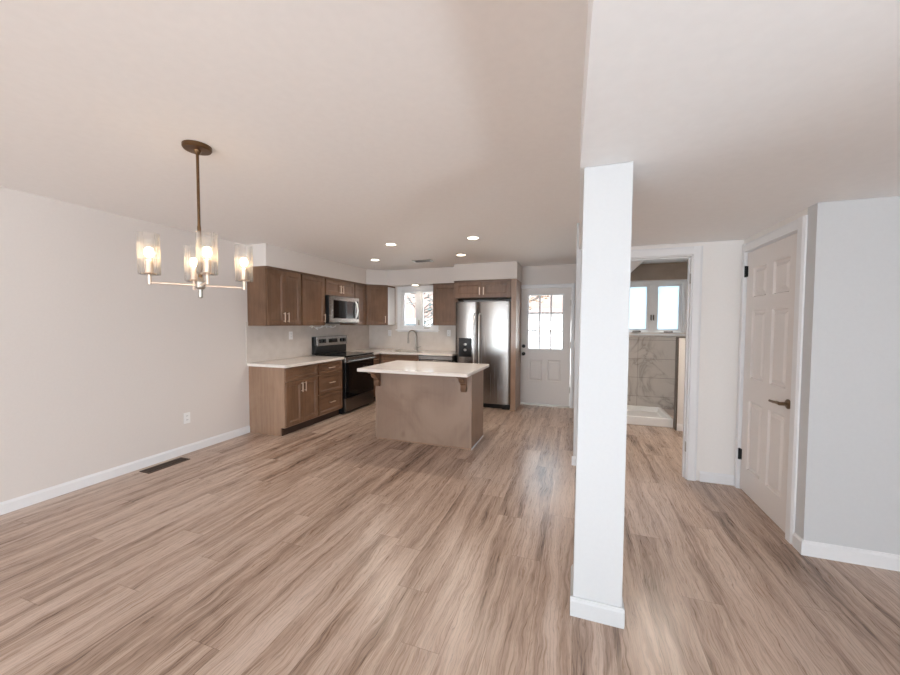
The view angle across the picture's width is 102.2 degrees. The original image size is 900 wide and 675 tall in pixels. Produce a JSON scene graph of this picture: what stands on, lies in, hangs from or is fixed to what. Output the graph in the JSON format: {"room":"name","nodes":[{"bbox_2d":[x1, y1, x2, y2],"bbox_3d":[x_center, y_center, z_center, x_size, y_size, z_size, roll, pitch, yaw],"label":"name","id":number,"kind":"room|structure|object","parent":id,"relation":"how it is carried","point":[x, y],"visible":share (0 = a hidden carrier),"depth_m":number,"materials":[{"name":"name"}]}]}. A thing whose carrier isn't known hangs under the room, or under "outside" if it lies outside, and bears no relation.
{"room":"open-plan kitchen dining area","nodes":[
{"label":"open-plan kitchen dining area","id":0,"kind":"room"},
{"bbox_2d":[0,187,361,502],"bbox_3d":[-3.719,0.089,1.776,0.120,2.534,12.321,1,2,19],"label":"wall","id":1,"kind":"structure","parent":0,"point":[101,365],"depth_m":3.27,"materials":[{"name":"beige paint"}]},
{"bbox_2d":[0,425,249,514],"bbox_3d":[-4.140,1.362,0.431,0.014,0.092,9.174,1,2,19],"label":"baseboard","id":2,"kind":"structure","parent":1,"relation":"attached to","point":[26,500],"depth_m":3.32,"materials":[{"name":"white paint"}]},
{"bbox_2d":[183,412,189,423],"bbox_3d":[-2.889,0.884,3.990,0.008,0.118,0.072,1,2,19],"label":"wall outlet","id":3,"kind":"object","parent":1,"relation":"attached to","point":[186,416],"visible":1,"depth_m":3.98,"materials":[{"name":"white plastic"}]},
{"bbox_2d":[247,266,301,325],"bbox_3d":[-2.349,-0.539,4.925,0.360,0.758,0.614,1,2,19],"label":"upper cabinet","id":4,"kind":"object","parent":1,"relation":"attached to","point":[274,293],"visible":1,"depth_m":4.70,"materials":[{"name":"brown wood"}]},
{"bbox_2d":[301,272,325,325],"bbox_3d":[-2.161,-0.560,5.459,0.360,0.758,0.516,1,2,19],"label":"upper cabinet","id":5,"kind":"object","parent":1,"relation":"attached to","point":[312,286],"visible":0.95,"depth_m":5.39,"materials":[{"name":"brown wood"}]},
{"bbox_2d":[309,325,335,329],"bbox_3d":[-2.028,-0.158,5.806,0.071,0.073,0.630,1,2,19],"label":"cord","id":6,"kind":"object","parent":5,"relation":"hanging from","point":[322,325],"visible":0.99,"depth_m":5.74,"materials":[{"name":"white plastic"}]},
{"bbox_2d":[325,277,354,297],"bbox_3d":[-1.944,-0.821,6.066,0.360,0.282,0.788,1,2,19],"label":"upper cabinet","id":7,"kind":"object","parent":1,"relation":"attached to","point":[333,286],"visible":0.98,"depth_m":5.97,"materials":[{"name":"brown wood"}]},
{"bbox_2d":[325,295,358,323],"bbox_3d":[-1.889,-0.454,6.061,0.457,0.443,0.778,1,2,19],"label":"microwave","id":8,"kind":"object","parent":7,"relation":"attached to","point":[338,309],"visible":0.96,"depth_m":5.91,"materials":[{"name":"silver metal"}]},
{"bbox_2d":[246,322,455,362],"bbox_3d":[-1.192,0.029,5.737,2.029,0.534,2.932,1,2,19],"label":"backsplash","id":9,"kind":"structure","parent":1,"relation":"attached to","point":[263,343],"depth_m":6.36,"materials":[{"name":"tile"}]},
{"bbox_2d":[289,331,292,339],"bbox_3d":[-2.368,-0.030,5.407,0.008,0.118,0.072,1,2,19],"label":"backsplash outlet","id":10,"kind":"object","parent":9,"relation":"attached to","point":[291,332],"visible":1,"depth_m":5.41,"materials":[{"name":"white plastic"}]},
{"bbox_2d":[340,282,365,324],"bbox_3d":[-1.766,-0.605,6.626,0.334,0.758,0.365,1,2,19],"label":"upper cabinet","id":11,"kind":"object","parent":1,"relation":"attached to","point":[359,288],"visible":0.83,"depth_m":6.60,"materials":[{"name":"brown wood"}]},
{"bbox_2d":[0,0,587,269],"bbox_3d":[-1.745,-1.093,1.038,4.055,0.099,12.321,1,2,19],"label":"ceiling","id":12,"kind":"structure","parent":0,"point":[340,131],"depth_m":1.79,"materials":[{"name":"paint"}]},
{"bbox_2d":[136,140,252,297],"bbox_3d":[-1.431,-0.654,2.071,0.415,0.857,0.415,0,2,2],"label":"chandelier","id":13,"kind":"object","parent":12,"relation":"hanging from","point":[198,148],"visible":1,"depth_m":2.02,"materials":[{"name":"glass"}]},
{"bbox_2d":[142,259,156,274],"bbox_3d":[-1.597,-0.375,1.930,0.068,0.078,0.068,1,2,19],"label":"socket","id":14,"kind":"object","parent":13,"relation":"attached to","point":[149,265],"depth_m":1.92,"materials":[{"name":"beige metal"}]},
{"bbox_2d":[188,268,197,280],"bbox_3d":[-1.584,-0.387,2.247,0.068,0.078,0.068,1,2,19],"label":"socket","id":15,"kind":"object","parent":13,"relation":"attached to","point":[193,275],"depth_m":2.23,"materials":[{"name":"beige metal"}]},
{"bbox_2d":[200,259,213,274],"bbox_3d":[-1.280,-0.373,1.916,0.068,0.078,0.068,1,2,19],"label":"socket","id":16,"kind":"object","parent":13,"relation":"attached to","point":[206,263],"depth_m":1.90,"materials":[{"name":"beige metal"}]},
{"bbox_2d":[238,268,249,281],"bbox_3d":[-1.266,-0.386,2.234,0.068,0.078,0.068,1,2,19],"label":"socket","id":17,"kind":"object","parent":13,"relation":"attached to","point":[245,275],"depth_m":2.22,"materials":[{"name":"beige metal"}]},
{"bbox_2d":[246,243,453,286],"bbox_3d":[-1.181,-1.085,5.706,2.032,0.279,2.902,1,2,19],"label":"soffit","id":18,"kind":"structure","parent":12,"relation":"attached to","point":[264,254],"depth_m":6.03,"materials":[{"name":"beige paint"}]},
{"bbox_2d":[385,243,396,245],"bbox_3d":[-0.747,-1.178,4.598,0.156,0.006,0.156,1,2,19],"label":"recessed light","id":19,"kind":"object","parent":12,"relation":"in","point":[388,244],"visible":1,"depth_m":4.59,"materials":[{"name":"white paint"}]},
{"bbox_2d":[412,259,433,262],"bbox_3d":[-0.432,-1.223,5.811,0.320,0.008,0.160,1,2,19],"label":"ceiling vent","id":20,"kind":"object","parent":12,"relation":"in","point":[428,260],"visible":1,"depth_m":5.78,"materials":[{"name":"metal"}]},
{"bbox_2d":[466,236,479,239],"bbox_3d":[0.268,-1.160,4.233,0.156,0.006,0.156,1,2,19],"label":"recessed light","id":21,"kind":"object","parent":12,"relation":"in","point":[469,237],"visible":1,"depth_m":4.21,"materials":[{"name":"white paint"}]},
{"bbox_2d":[454,261,521,281],"bbox_3d":[0.668,-1.105,6.287,1.072,0.273,0.580,1,2,19],"label":"soffit","id":22,"kind":"structure","parent":12,"relation":"attached to","point":[497,270],"depth_m":6.01,"materials":[{"name":"beige paint"}]},
{"bbox_2d":[405,293,432,325],"bbox_3d":[-1.379,-0.883,23.250,7.800,4.600,5.800,1,2,19],"label":"sky","id":23,"kind":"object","parent":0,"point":[410,311],"visible":0.08,"depth_m":21.19,"materials":[{"name":"white"}]},
{"bbox_2d":[0,401,899,674],"bbox_3d":[-0.347,1.462,0.645,7.275,0.100,12.321,1,2,19],"label":"floor","id":24,"kind":"structure","parent":0,"point":[330,546],"depth_m":2.07,"materials":[{"name":"brown wood"}]},
{"bbox_2d":[139,457,189,473],"bbox_3d":[-2.858,1.282,3.655,0.140,0.005,0.390,1,2,19],"label":"floor vent","id":25,"kind":"object","parent":24,"relation":"in","point":[181,459],"visible":1,"depth_m":3.64,"materials":[{"name":"brown metal"}]},
{"bbox_2d":[249,363,317,435],"bbox_3d":[-2.224,0.801,4.930,0.636,0.872,0.610,1,2,19],"label":"base cabinet","id":26,"kind":"object","parent":24,"relation":"on","point":[282,401],"visible":1,"depth_m":4.69,"materials":[{"name":"brown wood"}]},
{"bbox_2d":[247,356,343,367],"bbox_3d":[-2.131,0.336,5.163,0.624,0.036,1.207,1,2,19],"label":"countertop","id":27,"kind":"structure","parent":26,"relation":"on","point":[306,360],"depth_m":4.93,"materials":[{"name":"white stone"}]},
{"bbox_2d":[314,360,342,423],"bbox_3d":[-2.030,0.780,5.483,0.636,0.872,0.560,1,2,19],"label":"base cabinet","id":28,"kind":"object","parent":24,"relation":"on","point":[330,400],"visible":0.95,"depth_m":5.37,"materials":[{"name":"brown wood"}]},
{"bbox_2d":[312,335,375,413],"bbox_3d":[-1.748,0.585,6.124,0.707,1.213,0.834,1,2,19],"label":"range","id":29,"kind":"object","parent":24,"relation":"on","point":[357,387],"visible":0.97,"depth_m":5.97,"materials":[{"name":"black metal"}]},
{"bbox_2d":[315,351,373,356],"bbox_3d":[-1.752,0.280,6.113,0.563,0.021,0.834,1,2,19],"label":"cooktop","id":30,"kind":"object","parent":29,"relation":"in","point":[330,353],"depth_m":6.07,"materials":[{"name":"black glass"}]},
{"bbox_2d":[374,354,378,400],"bbox_3d":[-1.611,0.734,6.678,0.636,0.872,0.273,1,2,19],"label":"base cabinet","id":31,"kind":"object","parent":24,"relation":"on","point":[376,360],"visible":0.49,"depth_m":6.59,"materials":[{"name":"brown wood"}]},
{"bbox_2d":[381,354,418,362],"bbox_3d":[-0.836,0.729,6.855,0.763,0.872,0.636,1,2,19],"label":"base cabinet","id":32,"kind":"object","parent":24,"relation":"on","point":[385,358],"visible":0.19,"depth_m":6.59,"materials":[{"name":"brown wood"}]},
{"bbox_2d":[353,349,455,355],"bbox_3d":[-0.852,0.279,6.708,2.016,0.036,0.873,1,2,19],"label":"countertop","id":33,"kind":"structure","parent":32,"relation":"on","point":[376,351],"depth_m":6.62,"materials":[{"name":"white stone"}]},
{"bbox_2d":[407,330,420,349],"bbox_3d":[-0.688,0.051,6.991,0.272,0.397,0.104,0,2,-5],"label":"faucet","id":34,"kind":"object","parent":33,"relation":"on","point":[416,347],"visible":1,"depth_m":7.00,"materials":[{"name":"silver metal"}]},
{"bbox_2d":[367,370,482,449],"bbox_3d":[-0.280,0.819,4.473,1.245,0.884,0.786,1,2,19],"label":"kitchen island","id":35,"kind":"object","parent":24,"relation":"on","point":[445,411],"visible":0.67,"depth_m":4.30,"materials":[{"name":"beige wood"}]},
{"bbox_2d":[357,360,488,377],"bbox_3d":[-0.278,0.361,4.365,1.306,0.036,0.978,1,2,19],"label":"island countertop","id":36,"kind":"structure","parent":35,"relation":"on","point":[450,369],"depth_m":4.13,"materials":[{"name":"white stone"}]},
{"bbox_2d":[419,355,455,362],"bbox_3d":[-0.170,0.743,6.608,0.639,0.868,0.646,1,2,19],"label":"dishwasher","id":37,"kind":"object","parent":24,"relation":"on","point":[429,358],"visible":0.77,"depth_m":6.33,"materials":[{"name":"silver metal"}]},
{"bbox_2d":[455,300,510,409],"bbox_3d":[0.613,0.282,6.351,0.968,1.815,0.559,1,2,19],"label":"refrigerator","id":38,"kind":"object","parent":24,"relation":"on","point":[483,329],"visible":0.72,"depth_m":6.11,"materials":[{"name":"silver metal"}]},
{"bbox_2d":[510,279,520,410],"bbox_3d":[1.123,0.119,6.182,0.081,2.158,0.564,1,2,19],"label":"end panel","id":39,"kind":"object","parent":24,"relation":"on","point":[515,372],"visible":1,"depth_m":5.95,"materials":[{"name":"brown wood"}]},
{"bbox_2d":[627,405,672,427],"bbox_3d":[2.659,1.165,5.562,1.160,0.125,0.765,1,2,19],"label":"shower base","id":40,"kind":"object","parent":24,"relation":"on","point":[636,415],"visible":0.37,"depth_m":5.19,"materials":[{"name":"white plastic"}]},
{"bbox_2d":[379,262,686,415],"bbox_3d":[1.675,-0.049,6.347,7.035,2.584,0.120,1,2,19],"label":"wall","id":41,"kind":"structure","parent":0,"point":[548,274],"depth_m":6.21,"materials":[{"name":"beige paint"}]},
{"bbox_2d":[366,284,394,324],"bbox_3d":[-1.471,-0.620,7.032,0.621,0.758,0.624,1,2,19],"label":"upper cabinet","id":42,"kind":"object","parent":41,"relation":"attached to","point":[380,299],"visible":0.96,"depth_m":6.85,"materials":[{"name":"brown wood"}]},
{"bbox_2d":[395,286,439,331],"bbox_3d":[-0.623,-0.559,7.091,0.920,0.900,0.141,1,2,19],"label":"window","id":43,"kind":"structure","parent":41,"relation":"in","point":[419,290],"depth_m":7.10,"materials":[{"name":"white paint"}]},
{"bbox_2d":[432,283,462,325],"bbox_3d":[-0.034,-0.601,6.683,0.487,0.758,0.334,1,2,19],"label":"upper cabinet","id":44,"kind":"object","parent":41,"relation":"attached to","point":[444,302],"visible":0.79,"depth_m":6.54,"materials":[{"name":"brown wood"}]},
{"bbox_2d":[454,279,510,299],"bbox_3d":[0.618,-0.820,6.305,0.978,0.296,0.598,1,2,19],"label":"upper cabinet","id":45,"kind":"object","parent":41,"relation":"attached to","point":[497,289],"visible":0.98,"depth_m":6.06,"materials":[{"name":"brown wood"}]},
{"bbox_2d":[520,283,574,407],"bbox_3d":[1.650,0.136,6.344,0.987,2.114,0.153,1,2,19],"label":"door","id":46,"kind":"structure","parent":41,"relation":"in","point":[546,375],"depth_m":6.31,"materials":[{"name":"white paint"}]},
{"bbox_2d":[627,337,675,409],"bbox_3d":[3.036,0.556,5.822,1.690,1.125,0.011,1,2,19],"label":"tile","id":47,"kind":"structure","parent":41,"relation":"attached to","point":[651,360],"depth_m":5.76,"materials":[{"name":"tile"}]},
{"bbox_2d":[629,280,686,335],"bbox_3d":[3.202,-0.464,5.747,1.010,0.860,0.150,1,2,19],"label":"window","id":48,"kind":"structure","parent":41,"relation":"in","point":[659,306],"depth_m":5.74,"materials":[{"name":"white paint"}]},
{"bbox_2d":[630,262,687,280],"bbox_3d":[3.040,-0.585,5.777,1.690,1.157,0.011,1,2,19],"label":"tile","id":49,"kind":"structure","parent":41,"relation":"attached to","point":[677,270],"depth_m":5.67,"materials":[{"name":"beige tile"}]},
{"bbox_2d":[529,288,571,337],"bbox_3d":[8.197,-0.446,16.726,9.400,5.000,5.800,1,2,19],"label":"sky","id":50,"kind":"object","parent":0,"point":[557,300],"visible":0.08,"depth_m":15.55,"materials":[{"name":"white"}]},
{"bbox_2d":[573,223,581,455],"bbox_3d":[1.746,0.009,4.866,0.120,2.484,2.626,1,2,19],"label":"wall partition","id":51,"kind":"structure","parent":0,"point":[579,252],"depth_m":3.64,"materials":[{"name":"white paint"}]},
{"bbox_2d":[573,162,633,607],"bbox_3d":[0.759,0.282,1.838,0.228,2.171,0.251,1,2,19],"label":"column","id":52,"kind":"structure","parent":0,"point":[607,189],"depth_m":1.72,"materials":[{"name":"white paint"}]},
{"bbox_2d":[570,564,572,595],"bbox_3d":[0.642,1.319,1.919,0.011,0.092,0.251,1,2,19],"label":"baseboard","id":53,"kind":"structure","parent":52,"relation":"attached to","point":[571,585],"depth_m":1.89,"materials":[{"name":"white paint"}]},
{"bbox_2d":[570,595,623,628],"bbox_3d":[0.708,1.326,1.755,0.243,0.092,0.014,1,2,19],"label":"baseboard","id":54,"kind":"structure","parent":52,"relation":"attached to","point":[598,612],"depth_m":1.75,"materials":[{"name":"white paint"}]},
{"bbox_2d":[622,598,624,625],"bbox_3d":[0.864,1.323,1.841,0.011,0.092,0.251,1,2,19],"label":"baseboard","id":55,"kind":"structure","parent":52,"relation":"attached to","point":[622,598],"depth_m":1.72,"materials":[{"name":"white paint"}]},
{"bbox_2d":[572,240,743,480],"bbox_3d":[1.924,0.247,3.476,1.409,2.220,0.134,1,2,19],"label":"wall","id":56,"kind":"structure","parent":0,"point":[722,260],"depth_m":3.25,"materials":[{"name":"paint"}]},
{"bbox_2d":[631,246,702,480],"bbox_3d":[1.888,0.238,3.485,0.831,2.136,0.138,1,2,19],"label":"door frame","id":57,"kind":"structure","parent":56,"relation":"in","point":[694,254],"depth_m":3.32,"materials":[{"name":"white paint"}]},
{"bbox_2d":[699,471,733,485],"bbox_3d":[2.409,1.271,3.280,0.262,0.092,0.014,1,2,19],"label":"baseboard","id":58,"kind":"structure","parent":56,"relation":"attached to","point":[710,477],"depth_m":3.28,"materials":[{"name":"white paint"}]},
{"bbox_2d":[641,258,687,263],"bbox_3d":[3.194,-1.160,4.372,2.899,0.100,2.517,1,2,19],"label":"ceiling","id":59,"kind":"structure","parent":0,"point":[685,259],"depth_m":5.52,"materials":[{"name":"white paint"}]},
{"bbox_2d":[631,261,642,271],"bbox_3d":[2.550,-0.900,5.672,0.825,0.523,0.487,1,2,19],"label":"ceiling","id":60,"kind":"structure","parent":59,"relation":"attached to","point":[634,264],"depth_m":5.35,"materials":[{"name":"white paint"}]},
{"bbox_2d":[677,338,685,423],"bbox_3d":[3.320,0.632,4.851,0.510,1.250,0.100,1,2,19],"label":"wall","id":61,"kind":"structure","parent":0,"point":[681,365],"depth_m":4.87,"materials":[{"name":"paint"}]},
{"bbox_2d":[673,337,685,430],"bbox_3d":[3.312,0.626,4.847,0.523,1.264,0.117,1,2,19],"label":"trim","id":62,"kind":"structure","parent":61,"relation":"attached to","point":[677,338],"depth_m":4.91,"materials":[{"name":"wood"}]},
{"bbox_2d":[677,424,682,430],"bbox_3d":[3.300,1.213,4.819,0.509,0.092,0.014,1,2,19],"label":"baseboard","id":63,"kind":"structure","parent":61,"relation":"attached to","point":[679,426],"depth_m":4.89,"materials":[{"name":"white paint"}]},
{"bbox_2d":[579,0,899,249],"bbox_3d":[1.128,-0.859,-1.361,3.000,0.363,9.682,1,2,19],"label":"ceiling","id":64,"kind":"structure","parent":0,"point":[734,119],"depth_m":1.25,"materials":[{"name":"white paint"}]},
{"bbox_2d":[744,208,807,243],"bbox_3d":[2.471,0.275,2.802,0.110,2.220,1.044,1,2,19],"label":"wall","id":65,"kind":"structure","parent":0,"point":[796,216],"depth_m":2.61,"materials":[{"name":"paint"}]},
{"bbox_2d":[734,215,807,544],"bbox_3d":[2.420,0.275,2.747,0.166,2.124,0.921,1,2,19],"label":"door","id":66,"kind":"structure","parent":65,"relation":"in","point":[773,273],"depth_m":2.69,"materials":[{"name":"white paint"}]},
{"bbox_2d":[792,532,803,554],"bbox_3d":[2.215,1.309,2.310,0.014,0.092,0.098,1,2,19],"label":"baseboard","id":67,"kind":"structure","parent":65,"relation":"attached to","point":[796,543],"depth_m":2.31,"materials":[{"name":"white paint"}]},
{"bbox_2d":[795,196,899,554],"bbox_3d":[3.006,0.283,2.007,1.645,2.170,0.100,1,2,19],"label":"wall","id":68,"kind":"structure","parent":0,"point":[848,493],"depth_m":2.17,"materials":[{"name":"white paint"}]},
{"bbox_2d":[801,539,899,571],"bbox_3d":[2.978,1.323,1.996,1.657,0.092,0.014,1,2,19],"label":"baseboard","id":69,"kind":"structure","parent":68,"relation":"attached to","point":[876,559],"depth_m":2.19,"materials":[{"name":"white paint"}]},
{"bbox_3d":[4.164,1.043,17.991,24.000,0.100,23.389,1,2,19],"label":"floor","id":70,"kind":"structure","parent":0,"visible":0},
{"bbox_2d":[405,292,432,325],"bbox_3d":[-1.264,-0.607,13.993,2.062,3.488,2.472,-1,2,-19],"label":"tree","id":71,"kind":"object","parent":70,"relation":"on","point":[428,295],"visible":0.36,"depth_m":14.10,"materials":[{"name":"grey plant"}]},
{"bbox_2d":[529,295,548,309],"bbox_3d":[2.396,-0.708,13.296,2.735,3.767,2.482,-1,2,-24],"label":"tree","id":72,"kind":"object","parent":70,"relation":"on","point":[537,297],"visible":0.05,"depth_m":12.75,"materials":[{"name":"grey plant"}]},
{"bbox_2d":[529,337,570,354],"bbox_3d":[1.915,0.539,11.544,20.000,1.100,0.100,1,2,19],"label":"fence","id":73,"kind":"object","parent":70,"relation":"on","point":[556,343],"visible":0.02,"depth_m":11.14,"materials":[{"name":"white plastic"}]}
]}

